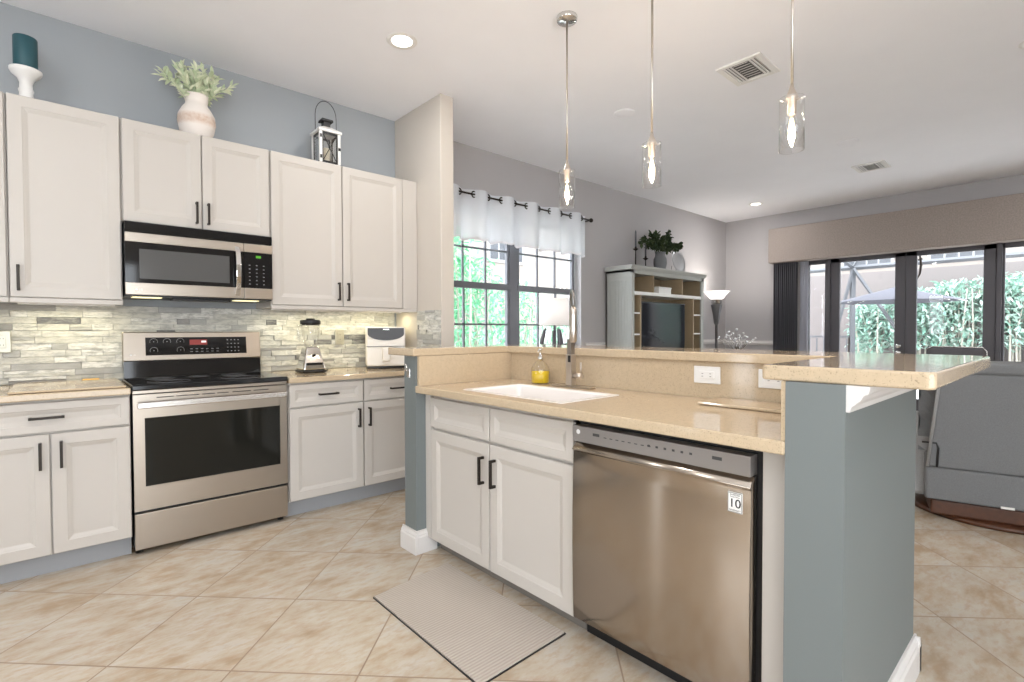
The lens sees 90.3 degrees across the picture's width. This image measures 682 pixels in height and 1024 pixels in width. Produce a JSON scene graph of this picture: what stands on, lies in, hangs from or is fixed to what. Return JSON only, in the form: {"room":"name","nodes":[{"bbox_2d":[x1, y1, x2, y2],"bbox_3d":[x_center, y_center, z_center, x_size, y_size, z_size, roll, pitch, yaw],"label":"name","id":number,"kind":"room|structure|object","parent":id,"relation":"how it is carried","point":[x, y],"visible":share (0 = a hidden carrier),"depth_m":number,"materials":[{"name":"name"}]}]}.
{"room":"kitchen","nodes":[
{"label":"kitchen","id":0,"kind":"room"},
{"bbox_2d":[0,2,395,385],"bbox_3d":[-2.777,-0.354,2.984,4.650,3.000,0.240,-1,2,-42],"label":"wall","id":1,"kind":"structure","parent":0,"point":[84,68],"depth_m":3.27,"materials":[{"name":"blue paint"}]},
{"bbox_2d":[0,91,9,302],"bbox_3d":[-2.806,-0.719,2.525,0.446,1.052,0.392,-1,2,-42],"label":"upper cabinet","id":2,"kind":"object","parent":1,"relation":"attached to","point":[4,243],"visible":0.74,"depth_m":2.55,"materials":[{"name":"paint"}]},
{"bbox_2d":[5,92,122,304],"bbox_3d":[-2.469,-0.726,2.827,0.456,1.052,0.392,-1,2,-42],"label":"upper cabinet","id":3,"kind":"object","parent":1,"relation":"attached to","point":[64,178],"visible":1,"depth_m":2.70,"materials":[{"name":"paint"}]},
{"bbox_2d":[8,64,42,97],"bbox_3d":[-2.570,-1.344,2.695,0.132,0.187,0.132,-1,2,-42],"label":"candle holder","id":4,"kind":"object","parent":3,"relation":"on","point":[27,76],"visible":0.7,"depth_m":2.67,"materials":[{"name":"white ceramic"}]},
{"bbox_2d":[12,33,37,69],"bbox_3d":[-2.571,-1.519,2.691,0.098,0.162,0.098,-1,2,-42],"label":"pillar candle","id":5,"kind":"object","parent":4,"relation":"on","point":[24,47],"visible":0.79,"depth_m":2.65,"materials":[{"name":"teal wax"}]},
{"bbox_2d":[17,303,114,306],"bbox_3d":[-2.480,-0.206,2.850,0.410,0.013,0.030,-1,2,-42],"label":"light bar","id":6,"kind":"object","parent":3,"relation":"attached to","point":[17,303],"visible":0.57,"depth_m":2.83,"materials":[{"name":"white plastic"}]},
{"bbox_2d":[119,118,269,236],"bbox_3d":[-2.005,-0.974,3.236,0.786,0.576,0.392,-1,2,-42],"label":"upper cabinet","id":7,"kind":"object","parent":1,"relation":"attached to","point":[171,177],"visible":0.92,"depth_m":3.08,"materials":[{"name":"paint"}]},
{"bbox_2d":[177,91,215,137],"bbox_3d":[-1.989,-1.401,3.214,0.210,0.278,0.210,-1,2,-42],"label":"clay vase","id":8,"kind":"object","parent":7,"relation":"on","point":[194,116],"visible":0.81,"depth_m":3.15,"materials":[{"name":"white ceramic"}]},
{"bbox_2d":[152,59,238,106],"bbox_3d":[-1.989,-1.608,3.209,0.492,0.274,0.298,-1,2,-42],"label":"sprigs","id":9,"kind":"object","parent":8,"relation":"in","point":[193,80],"visible":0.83,"depth_m":3.16,"materials":[{"name":"green plant"}]},
{"bbox_2d":[121,221,272,302],"bbox_3d":[-1.986,-0.463,3.228,0.776,0.433,0.439,-1,2,-42],"label":"microwave","id":10,"kind":"object","parent":7,"relation":"attached to","point":[160,262],"visible":1,"depth_m":3.06,"materials":[{"name":"silver metal"}]},
{"bbox_2d":[0,303,394,384],"bbox_3d":[-2.054,0.002,3.463,2.794,0.451,0.014,-1,2,-42],"label":"backsplash","id":11,"kind":"structure","parent":1,"relation":"attached to","point":[280,328],"depth_m":3.14,"materials":[{"name":"stone"}]},
{"bbox_2d":[0,331,10,352],"bbox_3d":[-2.788,0.005,2.784,0.074,0.120,0.010,-1,2,-42],"label":"wall outlet","id":12,"kind":"object","parent":11,"relation":"attached to","point":[5,336],"visible":1,"depth_m":2.79,"materials":[{"name":"beige plastic"}]},
{"bbox_2d":[0,336,5,347],"bbox_3d":[-2.786,0.005,2.782,0.034,0.068,0.003,-1,2,-42],"label":"socket","id":13,"kind":"object","parent":12,"relation":"attached to","point":[2,338],"depth_m":2.78,"materials":[{"name":"beige plastic"}]},
{"bbox_2d":[335,329,343,344],"bbox_3d":[-1.371,-0.032,4.051,0.074,0.120,0.010,-1,2,-42],"label":"wall outlet","id":14,"kind":"object","parent":11,"relation":"attached to","point":[339,333],"visible":1,"depth_m":4.05,"materials":[{"name":"beige plastic"}]},
{"bbox_2d":[256,150,416,312],"bbox_3d":[-1.294,-0.751,3.877,1.120,1.052,0.392,-1,2,-42],"label":"upper cabinet","id":15,"kind":"object","parent":1,"relation":"attached to","point":[344,238],"visible":0.98,"depth_m":3.70,"materials":[{"name":"paint"}]},
{"bbox_2d":[310,101,341,165],"bbox_3d":[-1.376,-1.524,3.767,0.171,0.497,0.171,-1,2,-42],"label":"candle lantern","id":16,"kind":"object","parent":15,"relation":"on","point":[323,132],"visible":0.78,"depth_m":3.75,"materials":[{"name":"white metal"}]},
{"bbox_2d":[323,148,329,160],"bbox_3d":[-1.375,-1.360,3.771,0.053,0.126,0.053,-1,2,-42],"label":"candle","id":17,"kind":"object","parent":16,"relation":"in","point":[325,150],"visible":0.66,"depth_m":3.75,"materials":[{"name":"beige wax"}]},
{"bbox_2d":[270,308,401,312],"bbox_3d":[-1.306,-0.231,3.900,1.020,0.013,0.030,-1,2,-42],"label":"light bar","id":18,"kind":"object","parent":15,"relation":"attached to","point":[270,308],"visible":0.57,"depth_m":3.85,"materials":[{"name":"white plastic"}]},
{"bbox_2d":[395,93,453,346],"bbox_3d":[-0.728,-0.384,4.187,0.120,3.000,0.700,-1,2,-42],"label":"wall partition","id":19,"kind":"structure","parent":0,"point":[424,135],"depth_m":3.97,"materials":[{"name":"paint"}]},
{"bbox_2d":[416,310,440,346],"bbox_3d":[-0.658,-0.014,4.013,0.016,0.453,0.334,-1,2,-42],"label":"backsplash","id":20,"kind":"structure","parent":19,"relation":"attached to","point":[428,324],"depth_m":4.00,"materials":[{"name":"stone"}]},
{"bbox_2d":[0,0,1023,222],"bbox_3d":[2.039,-1.913,2.326,11.000,0.120,7.600,-1,2,-42],"label":"ceiling","id":21,"kind":"structure","parent":0,"point":[933,90],"depth_m":3.57,"materials":[{"name":"paint"}]},
{"bbox_2d":[386,32,416,49],"bbox_3d":[-0.684,-1.861,3.166,0.188,0.006,0.188,-1,2,-42],"label":"recessed light","id":22,"kind":"object","parent":21,"relation":"in","point":[406,41],"visible":1,"depth_m":3.16,"materials":[{"name":"white plastic"}]},
{"bbox_2d":[556,10,576,207],"bbox_3d":[0.317,-1.317,2.937,0.120,1.089,0.120,-1,2,-42],"label":"pendant light","id":23,"kind":"object","parent":21,"relation":"hanging from","point":[567,18],"visible":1,"depth_m":2.93,"materials":[{"name":"silver metal"}]},
{"bbox_2d":[563,160,570,182],"bbox_3d":[0.318,-0.979,2.944,0.048,0.125,0.048,-1,2,-42],"label":"socket","id":24,"kind":"object","parent":23,"relation":"attached to","point":[566,171],"depth_m":2.93,"materials":[{"name":"silver metal"}]},
{"bbox_2d":[614,109,634,117],"bbox_3d":[0.933,-1.886,4.223,0.170,0.007,0.170,-1,2,-42],"label":"ceiling speaker","id":25,"kind":"object","parent":21,"relation":"attached to","point":[622,113],"visible":1,"depth_m":4.22,"materials":[{"name":"paint"}]},
{"bbox_2d":[641,0,660,188],"bbox_3d":[0.703,-1.318,2.558,0.120,1.074,0.120,-1,2,-42],"label":"pendant light","id":26,"kind":"object","parent":21,"relation":"hanging from","point":[651,143],"visible":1,"depth_m":2.55,"materials":[{"name":"glass"}]},
{"bbox_2d":[647,132,656,157],"bbox_3d":[0.704,-0.987,2.565,0.048,0.125,0.048,-1,2,-42],"label":"socket","id":27,"kind":"object","parent":26,"relation":"attached to","point":[651,143],"depth_m":2.55,"materials":[{"name":"silver metal"}]},
{"bbox_2d":[715,52,780,85],"bbox_3d":[1.632,-1.870,3.520,0.345,0.013,0.300,-1,2,-42],"label":"ceiling vent","id":28,"kind":"object","parent":21,"relation":"in","point":[756,66],"visible":1,"depth_m":3.51,"materials":[{"name":"white plastic"}]},
{"bbox_2d":[749,202,762,205],"bbox_3d":[3.490,-1.956,7.288,0.188,0.006,0.188,-1,2,-42],"label":"recessed light","id":29,"kind":"object","parent":21,"relation":"in","point":[757,203],"visible":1,"depth_m":7.30,"materials":[{"name":"white plastic"}]},
{"bbox_2d":[779,0,805,153],"bbox_3d":[1.140,-1.312,2.070,0.120,1.068,0.120,-1,2,-42],"label":"pendant light","id":30,"kind":"object","parent":21,"relation":"hanging from","point":[792,96],"visible":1,"depth_m":2.07,"materials":[{"name":"glass"}]},
{"bbox_2d":[785,83,798,115],"bbox_3d":[1.141,-0.984,2.077,0.048,0.125,0.048,-1,2,-42],"label":"socket","id":31,"kind":"object","parent":30,"relation":"attached to","point":[791,99],"depth_m":2.06,"materials":[{"name":"silver metal"}]},
{"bbox_2d":[851,160,890,172],"bbox_3d":[3.956,-1.919,5.613,0.320,0.013,0.300,-1,2,-42],"label":"ceiling vent","id":32,"kind":"object","parent":21,"relation":"in","point":[881,164],"visible":1,"depth_m":5.60,"materials":[{"name":"white plastic"}]},
{"bbox_2d":[0,489,1023,681],"bbox_3d":[2.046,1.196,2.390,11.000,0.100,7.600,-1,2,-42],"label":"floor","id":33,"kind":"structure","parent":0,"point":[290,598],"depth_m":2.16,"materials":[{"name":"tile"}]},
{"bbox_2d":[0,395,131,583],"bbox_3d":[-2.449,0.717,2.691,0.656,0.868,0.654,-1,2,-42],"label":"base cabinet","id":34,"kind":"object","parent":33,"relation":"on","point":[66,493],"visible":0.99,"depth_m":2.52,"materials":[{"name":"paint"}]},
{"bbox_2d":[0,380,130,402],"bbox_3d":[-2.453,0.264,2.685,0.657,0.035,0.645,-1,2,-42],"label":"countertop","id":35,"kind":"structure","parent":34,"relation":"on","point":[4,397],"depth_m":2.50,"materials":[{"name":"stone"}]},
{"bbox_2d":[7,378,125,394],"bbox_3d":[-2.376,0.238,2.733,0.445,0.011,0.565,-1,2,-42],"label":"cutting board","id":36,"kind":"object","parent":35,"relation":"on","point":[74,385],"visible":1,"depth_m":2.65,"materials":[{"name":"wood"}]},
{"bbox_2d":[122,332,287,553],"bbox_3d":[-1.896,0.542,3.162,0.792,1.196,0.650,-1,2,-42],"label":"range","id":37,"kind":"object","parent":33,"relation":"on","point":[209,454],"visible":0.99,"depth_m":2.99,"materials":[{"name":"silver metal"}]},
{"bbox_2d":[122,372,287,390],"bbox_3d":[-1.883,0.239,3.141,0.792,0.030,0.535,-1,2,-42],"label":"cooktop","id":38,"kind":"object","parent":37,"relation":"in","point":[173,381],"depth_m":3.04,"materials":[{"name":"black glass"}]},
{"bbox_2d":[286,376,404,516],"bbox_3d":[-1.194,0.691,3.813,1.102,0.868,0.654,-1,2,-42],"label":"base cabinet","id":39,"kind":"object","parent":33,"relation":"on","point":[346,438],"visible":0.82,"depth_m":3.48,"materials":[{"name":"paint"}]},
{"bbox_2d":[267,367,403,383],"bbox_3d":[-1.200,0.237,3.806,1.107,0.035,0.645,-1,2,-42],"label":"countertop","id":40,"kind":"structure","parent":39,"relation":"on","point":[332,374],"depth_m":3.54,"materials":[{"name":"stone"}]},
{"bbox_2d":[295,318,327,372],"bbox_3d":[-1.434,0.029,3.708,0.301,0.382,0.285,-1,2,-42],"label":"blender","id":41,"kind":"object","parent":40,"relation":"on","point":[310,360],"visible":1,"depth_m":3.58,"materials":[{"name":"silver plastic"}]},
{"bbox_2d":[365,327,404,368],"bbox_3d":[-1.015,0.050,4.079,0.298,0.326,0.325,-1,1,-18],"label":"air fryer","id":42,"kind":"object","parent":40,"relation":"on","point":[378,340],"visible":0.92,"depth_m":3.97,"materials":[{"name":"white plastic"}]},
{"bbox_2d":[373,563,565,681],"bbox_3d":[-0.221,1.151,2.166,0.441,0.010,0.828,-1,2,-42],"label":"floor mat","id":43,"kind":"object","parent":33,"relation":"on","point":[478,630],"visible":1,"depth_m":2.08,"materials":[{"name":"fabric"}]},
{"bbox_2d":[425,394,586,629],"bbox_3d":[0.095,0.714,2.565,0.631,0.866,1.065,-1,2,-42],"label":"base cabinet","id":44,"kind":"object","parent":33,"relation":"on","point":[499,480],"visible":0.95,"depth_m":2.29,"materials":[{"name":"paint"}]},
{"bbox_2d":[415,353,785,454],"bbox_3d":[0.357,0.187,2.262,0.692,0.196,1.853,-1,2,-42],"label":"countertop","id":45,"kind":"structure","parent":44,"relation":"on","point":[657,396],"depth_m":2.20,"materials":[{"name":"stone"}]},
{"bbox_2d":[531,348,549,383],"bbox_3d":[0.158,0.138,2.842,0.104,0.193,0.104,-1,2,-42],"label":"soap dispenser","id":46,"kind":"object","parent":45,"relation":"on","point":[537,376],"visible":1,"depth_m":2.81,"materials":[{"name":"clear glass"}]},
{"bbox_2d":[531,362,549,383],"bbox_3d":[0.158,0.168,2.842,0.104,0.133,0.104,-1,2,-42],"label":"bottle","id":47,"kind":"object","parent":46,"relation":"attached to","point":[537,376],"depth_m":2.80,"materials":[{"name":"clear glass"}]},
{"bbox_2d":[463,384,618,403],"bbox_3d":[0.121,0.346,2.430,0.396,0.208,0.676,-1,2,-42],"label":"sink","id":48,"kind":"object","parent":45,"relation":"in","point":[526,391],"visible":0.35,"depth_m":2.58,"materials":[{"name":"white ceramic"}]},
{"bbox_2d":[550,290,595,388],"bbox_3d":[0.281,-0.011,2.620,0.148,0.500,0.270,-1,2,-42],"label":"faucet","id":49,"kind":"object","parent":45,"relation":"on","point":[571,375],"visible":1,"depth_m":2.63,"materials":[{"name":"silver metal"}]},
{"bbox_2d":[694,366,720,383],"bbox_3d":[0.841,0.147,2.200,0.010,0.074,0.120,-1,2,-42],"label":"wall outlet","id":50,"kind":"object","parent":45,"relation":"attached to","point":[702,374],"visible":1,"depth_m":2.20,"materials":[{"name":"white plastic"}]},
{"bbox_2d":[699,371,713,378],"bbox_3d":[0.839,0.147,2.198,0.003,0.034,0.068,-1,2,-42],"label":"socket","id":51,"kind":"object","parent":50,"relation":"attached to","point":[702,374],"depth_m":2.20,"materials":[{"name":"white plastic"}]},
{"bbox_2d":[698,397,780,413],"bbox_3d":[0.963,0.246,1.907,0.200,0.012,0.470,-1,2,-42],"label":"cutting board","id":52,"kind":"object","parent":45,"relation":"on","point":[772,407],"visible":0.56,"depth_m":1.95,"materials":[{"name":"wood"}]},
{"bbox_2d":[758,369,781,388],"bbox_3d":[1.025,0.150,1.994,0.010,0.074,0.120,-1,2,-42],"label":"wall outlet","id":53,"kind":"object","parent":45,"relation":"attached to","point":[762,383],"visible":0.4,"depth_m":2.01,"materials":[{"name":"white plastic"}]},
{"bbox_2d":[765,379,781,383],"bbox_3d":[1.023,0.150,1.992,0.003,0.034,0.068,-1,2,-42],"label":"socket","id":54,"kind":"object","parent":53,"relation":"attached to","point":[767,381],"depth_m":1.99,"materials":[{"name":"white plastic"}]},
{"bbox_2d":[605,264,706,347],"bbox_3d":[1.964,0.062,6.810,1.805,1.985,0.414,-1,2,-42],"label":"media cabinet","id":55,"kind":"object","parent":33,"relation":"on","point":[628,285],"visible":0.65,"depth_m":6.39,"materials":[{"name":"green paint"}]},
{"bbox_2d":[653,252,666,268],"bbox_3d":[1.976,-1.056,6.796,0.176,0.250,0.176,-1,2,-42],"label":"vase","id":56,"kind":"object","parent":55,"relation":"on","point":[660,260],"visible":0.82,"depth_m":6.73,"materials":[{"name":"grey ceramic"}]},
{"bbox_2d":[638,229,682,254],"bbox_3d":[1.996,-1.311,6.797,0.361,0.345,0.869,1,2,39],"label":"greenery","id":57,"kind":"object","parent":56,"relation":"in","point":[664,244],"visible":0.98,"depth_m":6.70,"materials":[{"name":"green plant"}]},
{"bbox_2d":[641,301,684,347],"bbox_3d":[1.938,0.035,6.628,1.035,1.063,0.150,-1,2,-42],"label":"television","id":58,"kind":"object","parent":55,"relation":"in","point":[662,324],"visible":0.45,"depth_m":6.56,"materials":[{"name":"black plastic"}]},
{"bbox_2d":[654,287,671,293],"bbox_3d":[1.954,-0.663,6.770,0.310,0.092,0.190,-1,2,-42],"label":"storage box","id":59,"kind":"object","parent":55,"relation":"on","point":[665,290],"visible":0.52,"depth_m":6.67,"materials":[{"name":"white cardboard"}]},
{"bbox_2d":[634,291,700,299],"bbox_3d":[1.954,-0.596,6.791,1.615,0.042,0.350,-1,2,-42],"label":"shelf","id":60,"kind":"object","parent":55,"relation":"attached to","point":[644,295],"depth_m":6.73,"materials":[{"name":"white wood"}]},
{"bbox_2d":[671,251,685,270],"bbox_3d":[2.330,-1.113,7.179,0.342,0.346,0.144,-1,2,-42],"label":"decorative plate","id":61,"kind":"object","parent":55,"relation":"on","point":[678,260],"visible":0.81,"depth_m":7.18,"materials":[{"name":"white ceramic"}]},
{"bbox_2d":[572,421,762,681],"bbox_3d":[0.687,0.729,1.906,0.617,0.860,0.692,-1,2,-42],"label":"dishwasher","id":62,"kind":"object","parent":33,"relation":"on","point":[667,531],"visible":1,"depth_m":1.65,"materials":[{"name":"silver metal"}]},
{"bbox_2d":[728,492,741,513],"bbox_3d":[0.648,0.471,1.483,0.001,0.057,0.041,-1,2,-42],"label":"print","id":63,"kind":"object","parent":62,"relation":"attached to","point":[734,498],"depth_m":1.48,"materials":[{"name":"white paper"}]},
{"bbox_2d":[704,290,729,348],"bbox_3d":[3.107,0.139,7.750,0.386,1.787,0.386,-1,2,-42],"label":"floor lamp","id":64,"kind":"object","parent":33,"relation":"on","point":[716,296],"visible":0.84,"depth_m":7.68,"materials":[{"name":"silver metal"}]},
{"bbox_2d":[761,452,784,681],"bbox_3d":[0.962,0.731,1.629,0.578,0.866,0.081,-1,2,-42],"label":"end panel","id":65,"kind":"object","parent":33,"relation":"on","point":[773,464],"visible":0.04,"depth_m":1.44,"materials":[{"name":"paint"}]},
{"bbox_2d":[926,346,987,355],"bbox_3d":[4.523,0.566,5.157,0.499,1.033,0.463,-1,2,-42],"label":"dining chair","id":66,"kind":"object","parent":33,"relation":"on","point":[939,350],"visible":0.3,"depth_m":4.98,"materials":[{"name":"grey fabric"}]},
{"bbox_2d":[915,361,1023,534],"bbox_3d":[3.205,0.621,3.358,0.982,1.005,0.986,1,1,34],"label":"recliner","id":67,"kind":"object","parent":33,"relation":"on","point":[969,465],"visible":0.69,"depth_m":3.08,"materials":[{"name":"grey fabric"}]},
{"bbox_2d":[918,390,935,449],"bbox_3d":[3.051,0.433,3.145,0.860,0.550,0.185,1,1,34],"label":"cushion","id":68,"kind":"object","parent":67,"relation":"on","point":[926,397],"depth_m":3.31,"materials":[{"name":"grey fabric"}]},
{"bbox_2d":[972,361,1023,375],"bbox_3d":[2.992,0.165,3.022,0.725,0.080,0.205,1,1,34],"label":"cushion","id":69,"kind":"object","parent":67,"relation":"on","point":[997,368],"depth_m":2.99,"materials":[{"name":"grey fabric"}]},
{"bbox_3d":[2.899,0.679,6.526,0.920,0.760,0.920,-1,2,-42],"label":"pedestal table","id":70,"kind":"object","parent":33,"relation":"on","visible":0},
{"bbox_2d":[717,328,755,348],"bbox_3d":[2.862,0.067,6.500,0.457,0.463,0.442,0,1,25],"label":"ornament","id":71,"kind":"object","parent":70,"relation":"on","point":[736,329],"visible":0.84,"depth_m":6.51,"materials":[{"name":"silver metal"}]},
{"bbox_3d":[0.488,0.754,5.322,0.560,0.670,0.500,-1,2,-42],"label":"side table","id":72,"kind":"object","parent":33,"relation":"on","visible":0},
{"bbox_2d":[539,298,568,344],"bbox_3d":[0.441,-0.011,5.334,0.319,0.859,0.319,-1,2,-42],"label":"table lamp","id":73,"kind":"object","parent":72,"relation":"on","point":[552,311],"visible":0.7,"depth_m":5.21,"materials":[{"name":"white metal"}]},
{"bbox_2d":[453,141,725,348],"bbox_3d":[1.308,-0.441,6.665,6.350,3.000,0.200,-1,2,-42],"label":"wall","id":74,"kind":"structure","parent":0,"point":[616,215],"depth_m":6.33,"materials":[{"name":"beige paint"}]},
{"bbox_2d":[454,241,574,345],"bbox_3d":[0.023,-0.598,5.473,2.030,1.430,0.260,-1,2,-42],"label":"window","id":75,"kind":"structure","parent":74,"relation":"in","point":[511,287],"depth_m":5.45,"materials":[{"name":"grey metal"}]},
{"bbox_2d":[459,190,592,222],"bbox_3d":[0.102,-1.406,5.350,2.231,0.071,0.124,-1,2,-42],"label":"curtain rod","id":76,"kind":"object","parent":74,"relation":"attached to","point":[590,220],"visible":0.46,"depth_m":5.33,"materials":[{"name":"brown metal"}]},
{"bbox_2d":[453,183,584,257],"bbox_3d":[0.114,-1.214,5.312,2.090,0.492,0.128,-1,2,-42],"label":"valance","id":77,"kind":"object","parent":76,"relation":"hanging from","point":[478,217],"visible":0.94,"depth_m":5.29,"materials":[{"name":"white fabric"}]},
{"bbox_2d":[585,339,726,345],"bbox_3d":[2.246,0.030,7.360,3.640,0.075,0.028,-1,2,-42],"label":"trim","id":78,"kind":"structure","parent":74,"relation":"attached to","point":[706,341],"depth_m":8.09,"materials":[{"name":"white wood"}]},
{"bbox_2d":[404,356,916,681],"bbox_3d":[0.410,0.620,2.305,0.805,1.064,2.109,-1,2,-42],"label":"wall","id":79,"kind":"structure","parent":0,"point":[849,502],"depth_m":1.34,"materials":[{"name":"grey paint"}]},
{"bbox_2d":[404,363,409,377],"bbox_3d":[-0.572,0.161,2.772,0.020,0.077,0.040,-1,2,-42],"label":"bottle opener","id":80,"kind":"object","parent":79,"relation":"attached to","point":[407,369],"visible":1,"depth_m":2.77,"materials":[{"name":"silver metal"}]},
{"bbox_2d":[400,524,920,681],"bbox_3d":[0.411,1.091,2.315,0.845,0.122,2.149,-1,2,-42],"label":"baseboard","id":81,"kind":"structure","parent":79,"relation":"attached to","point":[908,668],"depth_m":1.78,"materials":[{"name":"white wood"}]},
{"bbox_2d":[388,344,989,389],"bbox_3d":[0.506,0.065,2.361,1.090,0.040,2.418,-1,2,-42],"label":"bar","id":82,"kind":"object","parent":79,"relation":"on","point":[889,370],"visible":1,"depth_m":1.67,"materials":[{"name":"stone"}]},
{"bbox_2d":[846,385,913,412],"bbox_3d":[1.155,0.135,1.514,0.865,0.066,0.050,-1,2,-42],"label":"trim","id":83,"kind":"structure","parent":79,"relation":"attached to","point":[857,397],"depth_m":1.25,"materials":[{"name":"white wood"}]},
{"bbox_2d":[725,174,1023,350],"bbox_3d":[6.133,-0.437,5.884,0.200,3.000,7.400,-1,2,-42],"label":"wall","id":84,"kind":"structure","parent":0,"point":[749,274],"depth_m":8.07,"materials":[{"name":"beige paint"}]},
{"bbox_2d":[726,340,772,344],"bbox_3d":[3.859,0.028,8.266,0.028,0.075,0.770,-1,2,-42],"label":"trim","id":85,"kind":"structure","parent":84,"relation":"attached to","point":[754,342],"depth_m":8.21,"materials":[{"name":"white wood"}]},
{"bbox_2d":[773,262,797,350],"bbox_3d":[4.193,-0.137,7.819,0.078,2.270,0.338,-1,2,-42],"label":"vertical blind","id":86,"kind":"object","parent":84,"relation":"attached to","point":[785,278],"visible":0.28,"depth_m":7.79,"materials":[{"name":"grey fabric"}]},
{"bbox_2d":[768,193,1023,263],"bbox_3d":[5.834,-1.424,5.894,0.198,0.525,5.440,-1,2,-42],"label":"valance","id":87,"kind":"object","parent":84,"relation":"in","point":[999,219],"depth_m":6.59,"materials":[{"name":"fabric"}]},
{"bbox_2d":[799,261,808,350],"bbox_3d":[4.387,-0.124,7.658,0.027,2.250,0.116,-1,2,-42],"label":"window curtain","id":88,"kind":"object","parent":87,"relation":"hanging from","point":[804,266],"visible":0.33,"depth_m":7.65,"materials":[{"name":"grey fabric"}]},
{"bbox_2d":[808,241,1023,410],"bbox_3d":[5.523,-0.082,6.485,0.160,2.270,3.300,-1,2,-42],"label":"door","id":89,"kind":"structure","parent":84,"relation":"in","point":[906,263],"depth_m":6.75,"materials":[{"name":"brown metal"}]},
{"bbox_3d":[6.367,-1.989,6.937,1.600,0.060,4.900,-1,2,-42],"label":"soffit","id":90,"kind":"structure","parent":0,"visible":0},
{"bbox_2d":[918,256,922,277],"bbox_3d":[5.992,-1.429,7.519,0.036,1.081,0.117,-1,2,-42],"label":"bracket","id":91,"kind":"object","parent":90,"relation":"hanging from","point":[920,259],"visible":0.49,"depth_m":7.49,"materials":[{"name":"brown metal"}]},
{"label":"outside","id":92,"kind":"structure","parent":0,"visible":0},
{"bbox_3d":[10.738,1.017,10.971,13.400,0.100,18.000,-1,2,-42],"label":"ground","id":93,"kind":"structure","parent":92,"visible":0},
{"bbox_2d":[810,335,849,351],"bbox_3d":[5.175,0.442,9.975,0.040,1.120,2.470,-1,2,-42],"label":"metal railing","id":94,"kind":"object","parent":93,"relation":"on","point":[848,336],"visible":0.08,"depth_m":9.08,"materials":[{"name":"grey metal"}]},
{"bbox_2d":[843,304,892,352],"bbox_3d":[8.354,-0.010,11.929,1.114,1.934,0.957,-1,2,-42],"label":"clump","id":95,"kind":"object","parent":93,"relation":"on","point":[874,320],"visible":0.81,"depth_m":11.74,"materials":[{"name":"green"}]},
{"bbox_2d":[841,287,968,318],"bbox_3d":[7.050,0.004,9.370,1.849,2.010,1.849,-1,1,-31],"label":"patio umbrella","id":96,"kind":"object","parent":93,"relation":"on","point":[887,296],"visible":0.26,"depth_m":9.16,"materials":[{"name":"grey fabric"}]},
{"bbox_2d":[883,286,935,353],"bbox_3d":[8.868,-0.143,11.343,1.061,2.220,0.959,-1,2,-42],"label":"clump","id":97,"kind":"object","parent":93,"relation":"on","point":[923,315],"visible":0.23,"depth_m":11.15,"materials":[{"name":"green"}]},
{"bbox_2d":[810,261,1023,361],"bbox_3d":[10.233,-0.356,11.166,0.150,2.640,15.000,-1,2,-42],"label":"wall","id":98,"kind":"structure","parent":93,"relation":"on","point":[880,280],"depth_m":12.42,"materials":[{"name":"grey"}]},
{"bbox_2d":[810,251,1023,351],"bbox_3d":[7.159,-0.795,8.137,3.567,3.658,10.600,-1,2,-42],"label":"screen enclosure","id":99,"kind":"object","parent":93,"relation":"on","point":[851,285],"visible":0.39,"depth_m":10.56,"materials":[{"name":"grey metal"}]},
{"bbox_2d":[810,247,1023,275],"bbox_3d":[14.348,-2.709,16.148,3.800,7.120,13.600,-1,2,-42],"label":"house","id":100,"kind":"structure","parent":93,"relation":"on","point":[1015,249],"depth_m":15.49,"materials":[{"name":"grey paint"}]},
{"bbox_2d":[926,278,982,346],"bbox_3d":[9.395,-0.188,10.797,1.066,2.328,0.972,-1,2,-42],"label":"clump","id":101,"kind":"object","parent":93,"relation":"on","point":[959,325],"visible":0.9,"depth_m":10.65,"materials":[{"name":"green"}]},
{"bbox_2d":[974,271,1023,361],"bbox_3d":[9.902,-0.222,10.246,1.095,2.415,0.964,-1,2,-42],"label":"clump","id":102,"kind":"object","parent":93,"relation":"on","point":[1014,321],"visible":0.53,"depth_m":10.00,"materials":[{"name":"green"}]},
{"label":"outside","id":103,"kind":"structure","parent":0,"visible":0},
{"bbox_3d":[-5.096,1.125,7.673,14.600,0.100,9.800,-1,2,-42],"label":"yard","id":104,"kind":"structure","parent":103,"visible":0},
{"bbox_2d":[454,236,487,345],"bbox_3d":[-1.074,-0.340,7.505,1.322,2.821,1.102,-1,2,-42],"label":"shrub","id":105,"kind":"object","parent":104,"relation":"on","point":[458,261],"visible":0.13,"depth_m":7.52,"materials":[{"name":"green plant"}]},
{"bbox_2d":[454,255,504,345],"bbox_3d":[-0.745,-0.183,8.326,1.250,2.470,1.073,-1,2,-42],"label":"shrub","id":106,"kind":"object","parent":104,"relation":"on","point":[475,319],"visible":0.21,"depth_m":8.30,"materials":[{"name":"green plant"}]},
{"bbox_2d":[475,278,542,344],"bbox_3d":[-0.084,-0.085,9.602,1.265,2.219,1.060,-1,2,-42],"label":"shrub","id":107,"kind":"object","parent":104,"relation":"on","point":[522,297],"visible":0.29,"depth_m":9.55,"materials":[{"name":"green plant"}]},
{"bbox_2d":[454,238,568,344],"bbox_3d":[-2.379,-2.335,14.605,16.600,6.520,3.800,-1,2,-42],"label":"house","id":108,"kind":"structure","parent":104,"relation":"on","point":[527,264],"depth_m":15.08,"materials":[{"name":"grey paint"}]},
{"bbox_2d":[454,330,568,345],"bbox_3d":[0.214,0.363,11.506,7.750,1.240,0.050,-1,2,-42],"label":"fence","id":109,"kind":"object","parent":104,"relation":"on","point":[494,339],"visible":0.02,"depth_m":11.48,"materials":[{"name":"grey metal"}]},
{"bbox_2d":[520,304,568,343],"bbox_3d":[0.719,0.106,10.578,1.247,1.795,0.982,-1,2,-42],"label":"shrub","id":110,"kind":"object","parent":104,"relation":"on","point":[548,341],"visible":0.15,"depth_m":10.50,"materials":[{"name":"green plant"}]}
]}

